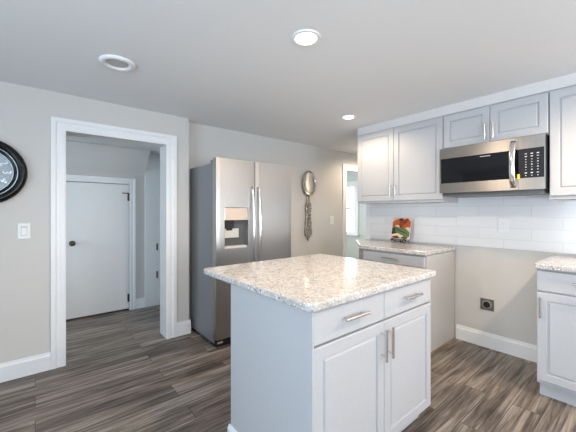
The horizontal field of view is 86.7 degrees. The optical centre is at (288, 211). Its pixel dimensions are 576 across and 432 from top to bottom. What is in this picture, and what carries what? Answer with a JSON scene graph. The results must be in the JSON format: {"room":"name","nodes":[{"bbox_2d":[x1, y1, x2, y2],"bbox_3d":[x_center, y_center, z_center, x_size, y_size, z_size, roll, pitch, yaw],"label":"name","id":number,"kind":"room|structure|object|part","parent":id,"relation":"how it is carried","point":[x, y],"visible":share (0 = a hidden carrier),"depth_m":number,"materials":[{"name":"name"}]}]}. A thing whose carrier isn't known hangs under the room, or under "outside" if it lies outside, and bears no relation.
{"room":"kitchen","nodes":[
{"label":"kitchen","id":0,"kind":"room"},
{"bbox_2d":[0,81,188,362],"bbox_3d":[-2.594,0.149,2.063,3.845,2.259,0.202,0,0,-40],"label":"wall","id":1,"kind":"structure","parent":0,"point":[26,112],"depth_m":2.44,"materials":[{"name":"beige paint"}]},
{"bbox_2d":[0,141,27,202],"bbox_3d":[-2.218,-0.298,2.210,0.500,0.500,0.052,0,0,-40],"label":"wall clock","id":2,"kind":"object","parent":1,"relation":"attached to","point":[13,168],"visible":1,"depth_m":2.31,"materials":[{"name":"black paint"}]},
{"bbox_2d":[18,223,30,238],"bbox_3d":[-2.056,0.151,2.372,0.076,0.122,0.010,0,0,-40],"label":"light switch","id":3,"kind":"object","parent":1,"relation":"attached to","point":[24,229],"visible":1,"depth_m":2.37,"materials":[{"name":"white plastic"}]},
{"bbox_2d":[0,352,50,382],"bbox_3d":[-2.966,1.209,1.612,2.696,0.140,0.016,0,0,-40],"label":"baseboard","id":4,"kind":"structure","parent":1,"relation":"attached to","point":[31,365],"depth_m":2.37,"materials":[{"name":"white wood"}]},
{"bbox_2d":[51,116,176,369],"bbox_3d":[-1.537,0.253,2.797,1.015,2.051,0.018,0,0,-40],"label":"doorway","id":5,"kind":"structure","parent":1,"relation":"in","point":[59,126],"depth_m":2.53,"materials":[{"name":"white wood"}]},
{"bbox_2d":[66,170,144,308],"bbox_3d":[-2.979,0.149,2.664,4.020,2.259,1.215,0,0,-40],"label":"wall","id":6,"kind":"structure","parent":0,"point":[140,179],"depth_m":4.05,"materials":[{"name":"beige paint"}]},
{"bbox_2d":[66,174,135,309],"bbox_3d":[-2.366,0.424,3.717,0.923,1.710,0.018,0,0,-40],"label":"door frame","id":7,"kind":"structure","parent":6,"relation":"in","point":[132,182],"depth_m":3.98,"materials":[{"name":"white wood"}]},
{"bbox_2d":[66,182,129,319],"bbox_3d":[-2.362,0.454,3.717,0.780,1.610,0.103,0,0,-40],"label":"door","id":8,"kind":"structure","parent":7,"relation":"attached to","point":[97,214],"depth_m":3.74,"materials":[{"name":"white paint"}]},
{"bbox_2d":[136,297,144,308],"bbox_3d":[-1.968,1.214,4.048,0.109,0.130,0.016,0,0,-40],"label":"baseboard","id":9,"kind":"structure","parent":6,"relation":"attached to","point":[140,302],"depth_m":4.04,"materials":[{"name":"white wood"}]},
{"bbox_2d":[66,136,159,174],"bbox_3d":[-2.329,-0.664,3.086,2.360,0.355,1.035,0,0,-40],"label":"ceiling","id":10,"kind":"structure","parent":0,"point":[82,154],"depth_m":3.65,"materials":[{"name":"beige paint"}]},
{"bbox_2d":[145,154,159,306],"bbox_3d":[-1.829,0.250,4.147,0.230,2.058,0.041,0,0,-40],"label":"board","id":11,"kind":"object","parent":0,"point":[152,173],"visible":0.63,"depth_m":4.13,"materials":[{"name":"white paint"}]},
{"bbox_2d":[177,320,190,336],"bbox_3d":[-1.089,1.209,3.170,0.149,0.140,0.016,0,0,-40],"label":"baseboard","id":12,"kind":"structure","parent":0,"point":[183,327],"depth_m":3.17,"materials":[{"name":"white wood"}]},
{"bbox_2d":[189,122,356,327],"bbox_3d":[0.467,0.149,4.716,4.255,2.259,0.122,0,0,-40],"label":"wall","id":13,"kind":"structure","parent":0,"point":[206,143],"depth_m":4.38,"materials":[{"name":"beige paint"}]},
{"bbox_2d":[303,171,315,240],"bbox_3d":[0.293,-0.088,4.455,0.268,1.021,0.052,0,0,-40],"label":"spoon","id":14,"kind":"object","parent":13,"relation":"attached to","point":[309,181],"visible":1,"depth_m":4.45,"materials":[{"name":"silver metal"}]},
{"bbox_3d":[0.290,0.089,4.459,0.160,0.668,0.040,0,0,-40],"label":"handle","id":15,"kind":"part","parent":14,"relation":"part of","materials":[{"name":"silver metal"}]},
{"bbox_2d":[303,171,315,195],"bbox_3d":[0.293,-0.416,4.455,0.268,0.365,0.052,0,0,-40],"label":"bowl","id":16,"kind":"object","parent":14,"relation":"on","point":[309,181],"depth_m":4.46,"materials":[{"name":"silver metal"}]},
{"bbox_2d":[330,216,333,223],"bbox_3d":[0.688,0.132,4.809,0.085,0.135,0.017,0,0,-40],"label":"light switch","id":17,"kind":"object","parent":13,"relation":"attached to","point":[331,217],"visible":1,"depth_m":4.80,"materials":[{"name":"white plastic"}]},
{"bbox_2d":[342,164,356,256],"bbox_3d":[1.264,0.249,5.286,0.986,2.060,0.018,0,0,-40],"label":"trim opening","id":18,"kind":"structure","parent":13,"relation":"attached to","point":[345,167],"depth_m":5.00,"materials":[{"name":"white wood"}]},
{"bbox_2d":[0,0,575,153],"bbox_3d":[0.157,-1.030,2.080,8.300,0.100,9.200,0,0,-40],"label":"ceiling","id":19,"kind":"structure","parent":0,"point":[234,65],"depth_m":1.93,"materials":[{"name":"white paint"}]},
{"bbox_2d":[99,54,134,71],"bbox_3d":[-1.125,-0.972,2.006,0.210,0.016,0.210,0,0,-40],"label":"recessed light","id":20,"kind":"object","parent":19,"relation":"in","point":[114,62],"visible":1,"depth_m":2.00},
{"bbox_2d":[291,29,320,46],"bbox_3d":[0.099,-0.977,1.721,0.168,0.007,0.168,0,0,-40],"label":"recessed light","id":21,"kind":"object","parent":19,"relation":"in","point":[304,37],"visible":1,"depth_m":1.71,"materials":[{"name":"white plastic"}]},
{"bbox_2d":[295,33,316,43],"bbox_3d":[0.099,-0.978,1.721,0.119,0.004,0.119,0,0,-35],"label":"diffuser","id":22,"kind":"object","parent":21,"relation":"attached to","point":[300,38],"depth_m":1.72,"materials":[{"name":"white plastic"}]},
{"bbox_2d":[341,115,355,119],"bbox_3d":[0.621,-0.977,3.157,0.148,0.007,0.148,0,0,-40],"label":"recessed light","id":23,"kind":"object","parent":19,"relation":"in","point":[346,117],"visible":1,"depth_m":3.16,"materials":[{"name":"white plastic"}]},
{"bbox_2d":[0,305,575,431],"bbox_3d":[0.157,1.319,2.080,8.300,0.080,9.200,0,0,-40],"label":"floor","id":24,"kind":"structure","parent":0,"point":[120,373],"depth_m":2.19,"materials":[{"name":"grey wood"}]},
{"bbox_2d":[190,157,290,346],"bbox_3d":[-0.506,0.388,3.326,0.905,1.782,0.714,0,0,-40],"label":"refrigerator","id":25,"kind":"object","parent":24,"relation":"on","point":[240,210],"visible":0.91,"depth_m":3.04,"materials":[{"name":"grey metal"}]},
{"bbox_3d":[-0.574,0.133,2.945,0.095,0.097,0.036,0,0,-40],"label":"spout","id":26,"kind":"part","parent":25,"relation":"part of","materials":[{"name":"black plastic"}]},
{"bbox_3d":[-0.526,0.344,2.971,0.422,1.694,0.075,0,0,-40],"label":"door","id":27,"kind":"part","parent":25,"relation":"part of","materials":[{"name":"silver metal"}]},
{"bbox_3d":[-0.521,0.023,2.969,0.258,0.124,0.066,0,0,-40],"label":"control panel","id":28,"kind":"part","parent":25,"relation":"part of","materials":[{"name":"beige plastic"}]},
{"bbox_3d":[-0.351,0.149,3.035,0.027,0.798,0.067,0,0,-40],"label":"handle","id":29,"kind":"part","parent":25,"relation":"part of","materials":[{"name":"metal"}]},
{"bbox_3d":[-0.292,0.149,3.083,0.027,0.798,0.067,0,0,-40],"label":"handle","id":30,"kind":"part","parent":25,"relation":"part of","materials":[{"name":"metal"}]},
{"bbox_3d":[-0.174,0.344,3.263,0.475,1.694,0.075,0,0,-40],"label":"door","id":31,"kind":"part","parent":25,"relation":"part of","materials":[{"name":"silver metal"}]},
{"bbox_2d":[227,278,430,431],"bbox_3d":[0.271,0.837,1.773,1.009,0.884,0.716,0,0,-40],"label":"kitchen island","id":32,"kind":"object","parent":24,"relation":"on","point":[363,364],"visible":0.98,"depth_m":1.46,"materials":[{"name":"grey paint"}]},
{"bbox_3d":[-0.123,1.241,1.470,0.014,0.075,0.679,0,0,-40],"label":"moulding","id":33,"kind":"part","parent":32,"relation":"part of","materials":[{"name":"white wood"}]},
{"bbox_3d":[-0.114,0.837,1.470,0.010,0.884,0.663,0,0,-40],"label":"panel","id":34,"kind":"part","parent":32,"relation":"part of","materials":[{"name":"grey paint"}]},
{"bbox_2d":[204,254,435,311],"bbox_3d":[0.179,0.375,1.889,1.066,0.036,0.987,0,0,-40],"label":"island countertop","id":35,"kind":"structure","parent":32,"relation":"on","point":[316,282],"depth_m":1.65,"materials":[{"name":"beige stone"}]},
{"bbox_3d":[0.284,0.472,1.380,0.492,0.138,0.020,0,0,-40],"label":"drawer","id":36,"kind":"part","parent":32,"relation":"part of","materials":[{"name":"grey paint"}]},
{"bbox_3d":[0.284,0.861,1.380,0.492,0.620,0.020,0,0,-40],"label":"door","id":37,"kind":"part","parent":32,"relation":"part of","materials":[{"name":"grey paint"}]},
{"bbox_3d":[0.302,0.464,1.359,0.165,0.014,0.038,0,0,-40],"label":"handle","id":38,"kind":"part","parent":32,"relation":"part of","materials":[{"name":"silver metal"}]},
{"bbox_3d":[0.471,0.657,1.499,0.014,0.155,0.038,0,0,-40],"label":"handle","id":39,"kind":"part","parent":32,"relation":"part of","materials":[{"name":"silver metal"}]},
{"bbox_3d":[0.516,0.657,1.536,0.014,0.155,0.038,0,0,-40],"label":"handle","id":40,"kind":"part","parent":32,"relation":"part of","materials":[{"name":"silver metal"}]},
{"bbox_3d":[0.666,0.861,1.698,0.494,0.620,0.020,0,0,-40],"label":"door","id":41,"kind":"part","parent":32,"relation":"part of","materials":[{"name":"grey paint"}]},
{"bbox_3d":[0.666,0.472,1.698,0.494,0.138,0.020,0,0,-40],"label":"drawer","id":42,"kind":"part","parent":32,"relation":"part of","materials":[{"name":"grey paint"}]},
{"bbox_3d":[0.684,0.464,1.676,0.165,0.014,0.038,0,0,-40],"label":"handle","id":43,"kind":"part","parent":32,"relation":"part of","materials":[{"name":"silver metal"}]},
{"bbox_2d":[359,248,454,351],"bbox_3d":[1.096,0.837,3.289,0.643,0.884,1.060,0,0,-40],"label":"base cabinet","id":44,"kind":"object","parent":24,"relation":"on","point":[442,301],"visible":0.27,"depth_m":2.91,"materials":[{"name":"grey paint"}]},
{"bbox_3d":[1.005,0.455,2.969,0.020,0.097,0.656,0,0,-40],"label":"drawer","id":45,"kind":"part","parent":44,"relation":"part of","materials":[{"name":"grey paint"}]},
{"bbox_2d":[357,239,454,255],"bbox_3d":[1.095,0.371,3.303,0.626,0.037,1.097,0,0,-40],"label":"countertop","id":46,"kind":"structure","parent":44,"relation":"on","point":[397,247],"depth_m":3.05,"materials":[{"name":"beige stone"}]},
{"bbox_2d":[390,238,408,242],"bbox_3d":[1.263,0.255,3.412,0.144,0.192,0.199,0,0,-40],"label":"easel","id":47,"kind":"object","parent":46,"relation":"on","point":[391,239],"visible":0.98,"depth_m":3.37,"materials":[{"name":"black metal"}]},
{"bbox_2d":[391,217,411,239],"bbox_3d":[1.260,0.185,3.410,0.076,0.239,0.220,0,0,-40],"label":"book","id":48,"kind":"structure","parent":47,"relation":"on","point":[401,228],"depth_m":3.40,"materials":[{"name":"multicoloured paper"}]},
{"bbox_3d":[1.451,0.833,2.903,0.590,0.876,0.012,0,0,-40],"label":"panel","id":49,"kind":"part","parent":44,"relation":"part of","materials":[{"name":"white wood"}]},
{"bbox_2d":[537,269,575,405],"bbox_3d":[2.101,0.837,2.079,0.643,0.884,0.540,0,0,-40],"label":"base cabinet","id":50,"kind":"object","parent":24,"relation":"on","point":[556,290],"visible":0.98,"depth_m":2.03,"materials":[{"name":"grey paint"}]},
{"bbox_3d":[1.712,0.651,2.073,0.038,0.140,0.014,0,0,-40],"label":"handle","id":51,"kind":"part","parent":50,"relation":"part of","materials":[{"name":"silver metal"}]},
{"bbox_2d":[534,255,575,272],"bbox_3d":[2.114,0.371,2.075,0.628,0.037,0.580,0,0,-40],"label":"countertop","id":52,"kind":"structure","parent":50,"relation":"on","point":[555,262],"depth_m":2.08,"materials":[{"name":"beige stone"}]},
{"bbox_3d":[1.890,0.472,1.904,0.020,0.138,0.534,0,0,-40],"label":"drawer","id":53,"kind":"part","parent":50,"relation":"part of","materials":[{"name":"grey paint"}]},
{"bbox_2d":[347,172,365,258],"bbox_3d":[1.595,0.149,6.765,0.100,2.259,3.630,0,0,-40],"label":"wall","id":54,"kind":"structure","parent":0,"point":[352,246],"depth_m":6.79,"materials":[{"name":"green paint"}]},
{"bbox_2d":[347,185,354,233],"bbox_3d":[1.220,-0.051,7.201,0.080,1.100,0.980,0,0,-40],"label":"window","id":55,"kind":"structure","parent":54,"relation":"in","point":[348,186],"depth_m":6.83,"materials":[{"name":"white wood"}]},
{"bbox_2d":[347,181,358,235],"bbox_3d":[1.166,-0.074,7.156,0.059,1.215,1.180,0,0,-40],"label":"window frame","id":56,"kind":"structure","parent":54,"relation":"in","point":[351,182],"depth_m":6.76,"materials":[{"name":"white wood"}]},
{"bbox_2d":[369,238,575,345],"bbox_3d":[3.578,0.149,2.563,2.220,2.259,5.370,0,0,-40],"label":"wall","id":57,"kind":"structure","parent":0,"point":[507,277],"depth_m":2.81,"materials":[{"name":"beige paint"}]},
{"bbox_2d":[366,204,370,238],"bbox_3d":[1.023,0.124,3.893,0.012,0.454,0.058,0,0,-40],"label":"trim","id":58,"kind":"structure","parent":57,"relation":"attached to","point":[368,206],"depth_m":3.89,"materials":[{"name":"white wood"}]},
{"bbox_2d":[357,116,457,203],"bbox_3d":[1.242,-0.494,3.324,0.393,0.804,0.992,0,0,-40],"label":"upper cabinet","id":59,"kind":"object","parent":57,"relation":"attached to","point":[399,164],"visible":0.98,"depth_m":3.16,"materials":[{"name":"grey paint"}]},
{"bbox_3d":[0.968,-0.499,3.420,0.020,0.765,0.471,0,0,-40],"label":"door","id":60,"kind":"part","parent":59,"relation":"part of","materials":[{"name":"grey paint"}]},
{"bbox_3d":[1.261,-0.890,3.339,0.344,0.012,0.992,0,0,-40],"label":"rail","id":61,"kind":"part","parent":59,"relation":"part of","materials":[{"name":"grey paint"}]},
{"bbox_3d":[1.266,-0.101,3.338,0.340,0.018,0.984,0,0,-40],"label":"light rail","id":62,"kind":"part","parent":59,"relation":"part of","materials":[{"name":"grey paint"}]},
{"bbox_3d":[1.282,-0.499,3.042,0.020,0.765,0.503,0,0,-40],"label":"door","id":63,"kind":"part","parent":59,"relation":"part of","materials":[{"name":"grey paint"}]},
{"bbox_2d":[358,73,575,135],"bbox_3d":[2.053,-0.939,2.387,0.352,0.083,3.449,0,0,-40],"label":"trim","id":64,"kind":"structure","parent":57,"relation":"attached to","point":[568,80],"depth_m":2.60,"materials":[{"name":"white paint"}]},
{"bbox_2d":[371,195,575,253],"bbox_3d":[2.166,0.007,2.520,0.008,0.656,3.510,0,0,-40],"label":"backsplash","id":65,"kind":"structure","parent":57,"relation":"attached to","point":[541,223],"depth_m":2.86,"materials":[{"name":"white tile"}]},
{"bbox_2d":[480,298,493,311],"bbox_3d":[1.868,0.875,2.872,0.016,0.106,0.112,0,0,-40],"label":"outlet","id":66,"kind":"object","parent":57,"relation":"attached to","point":[486,304],"visible":1,"depth_m":2.87,"materials":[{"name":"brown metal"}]},
{"bbox_2d":[483,302,489,307],"bbox_3d":[1.863,0.875,2.868,0.004,0.058,0.058,0,0,-40],"label":"socket","id":67,"kind":"object","parent":66,"relation":"attached to","point":[485,304],"depth_m":2.87,"materials":[{"name":"black plastic"}]},
{"bbox_2d":[482,300,491,308],"bbox_3d":[1.869,0.875,2.873,0.013,0.080,0.080,0,0,-40],"label":"receptacle","id":68,"kind":"object","parent":66,"relation":"attached to","point":[486,304],"depth_m":2.87,"materials":[{"name":"black plastic"}]},
{"bbox_2d":[456,324,536,362],"bbox_3d":[1.940,1.209,2.786,0.016,0.140,0.768,0,0,-40],"label":"baseboard","id":69,"kind":"structure","parent":57,"relation":"attached to","point":[523,350],"depth_m":2.79,"materials":[{"name":"white wood"}]},
{"bbox_2d":[443,91,549,148],"bbox_3d":[1.803,-0.735,2.649,0.393,0.322,0.760,0,0,-40],"label":"upper cabinet","id":70,"kind":"object","parent":57,"relation":"attached to","point":[528,115],"visible":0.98,"depth_m":2.50,"materials":[{"name":"grey paint"}]},
{"bbox_3d":[1.567,-0.733,2.699,0.020,0.297,0.375,0,0,-40],"label":"door","id":71,"kind":"part","parent":70,"relation":"part of","materials":[{"name":"grey paint"}]},
{"bbox_3d":[1.647,-0.672,2.559,0.038,0.130,0.014,0,0,-40],"label":"handle","id":72,"kind":"part","parent":70,"relation":"part of","materials":[{"name":"silver metal"}]},
{"bbox_3d":[1.685,-0.672,2.513,0.038,0.130,0.014,0,0,-40],"label":"handle","id":73,"kind":"part","parent":70,"relation":"part of","materials":[{"name":"silver metal"}]},
{"bbox_2d":[440,133,549,197],"bbox_3d":[1.766,-0.356,2.624,0.464,0.434,0.755,0,0,-40],"label":"microwave oven","id":74,"kind":"object","parent":70,"relation":"attached to","point":[519,166],"visible":0.98,"depth_m":2.45,"materials":[{"name":"metal"}]},
{"bbox_3d":[1.584,-0.369,2.579,0.022,0.404,0.592,0,0,-40],"label":"door","id":75,"kind":"part","parent":74,"relation":"part of","materials":[{"name":"metal"}]},
{"bbox_3d":[1.728,-0.367,2.353,0.061,0.367,0.039,0,0,-40],"label":"handle","id":76,"kind":"part","parent":74,"relation":"part of","materials":[{"name":"metal"}]},
{"bbox_3d":[1.824,-0.366,2.291,0.020,0.222,0.155,0,0,-40],"label":"control panel","id":77,"kind":"part","parent":74,"relation":"part of","materials":[{"name":"black plastic"}]},
{"bbox_3d":[1.825,-0.524,2.288,0.022,0.094,0.161,0,0,-40],"label":"control frame","id":78,"kind":"part","parent":74,"relation":"part of","materials":[{"name":"metal"}]},
{"bbox_3d":[1.825,-0.211,2.288,0.022,0.088,0.161,0,0,-40],"label":"control frame","id":79,"kind":"part","parent":74,"relation":"part of","materials":[{"name":"metal"}]},
{"bbox_3d":[1.809,-0.733,2.408,0.020,0.297,0.375,0,0,-40],"label":"door","id":80,"kind":"part","parent":70,"relation":"part of","materials":[{"name":"grey paint"}]},
{"bbox_2d":[498,219,508,232],"bbox_3d":[1.949,0.129,2.768,0.009,0.128,0.082,0,0,-40],"label":"power outlet","id":81,"kind":"object","parent":57,"relation":"attached to","point":[503,224],"visible":1,"depth_m":2.76,"materials":[{"name":"white plastic"}]},
{"bbox_2d":[549,85,575,199],"bbox_3d":[2.216,-0.494,2.151,0.393,0.804,0.530,0,0,-40],"label":"upper cabinet","id":82,"kind":"object","parent":57,"relation":"attached to","point":[562,100],"visible":1,"depth_m":2.19,"materials":[{"name":"grey paint"}]},
{"bbox_3d":[2.237,-0.101,2.168,0.340,0.018,0.530,0,0,-40],"label":"light rail","id":83,"kind":"part","parent":82,"relation":"part of","materials":[{"name":"grey paint"}]}
]}

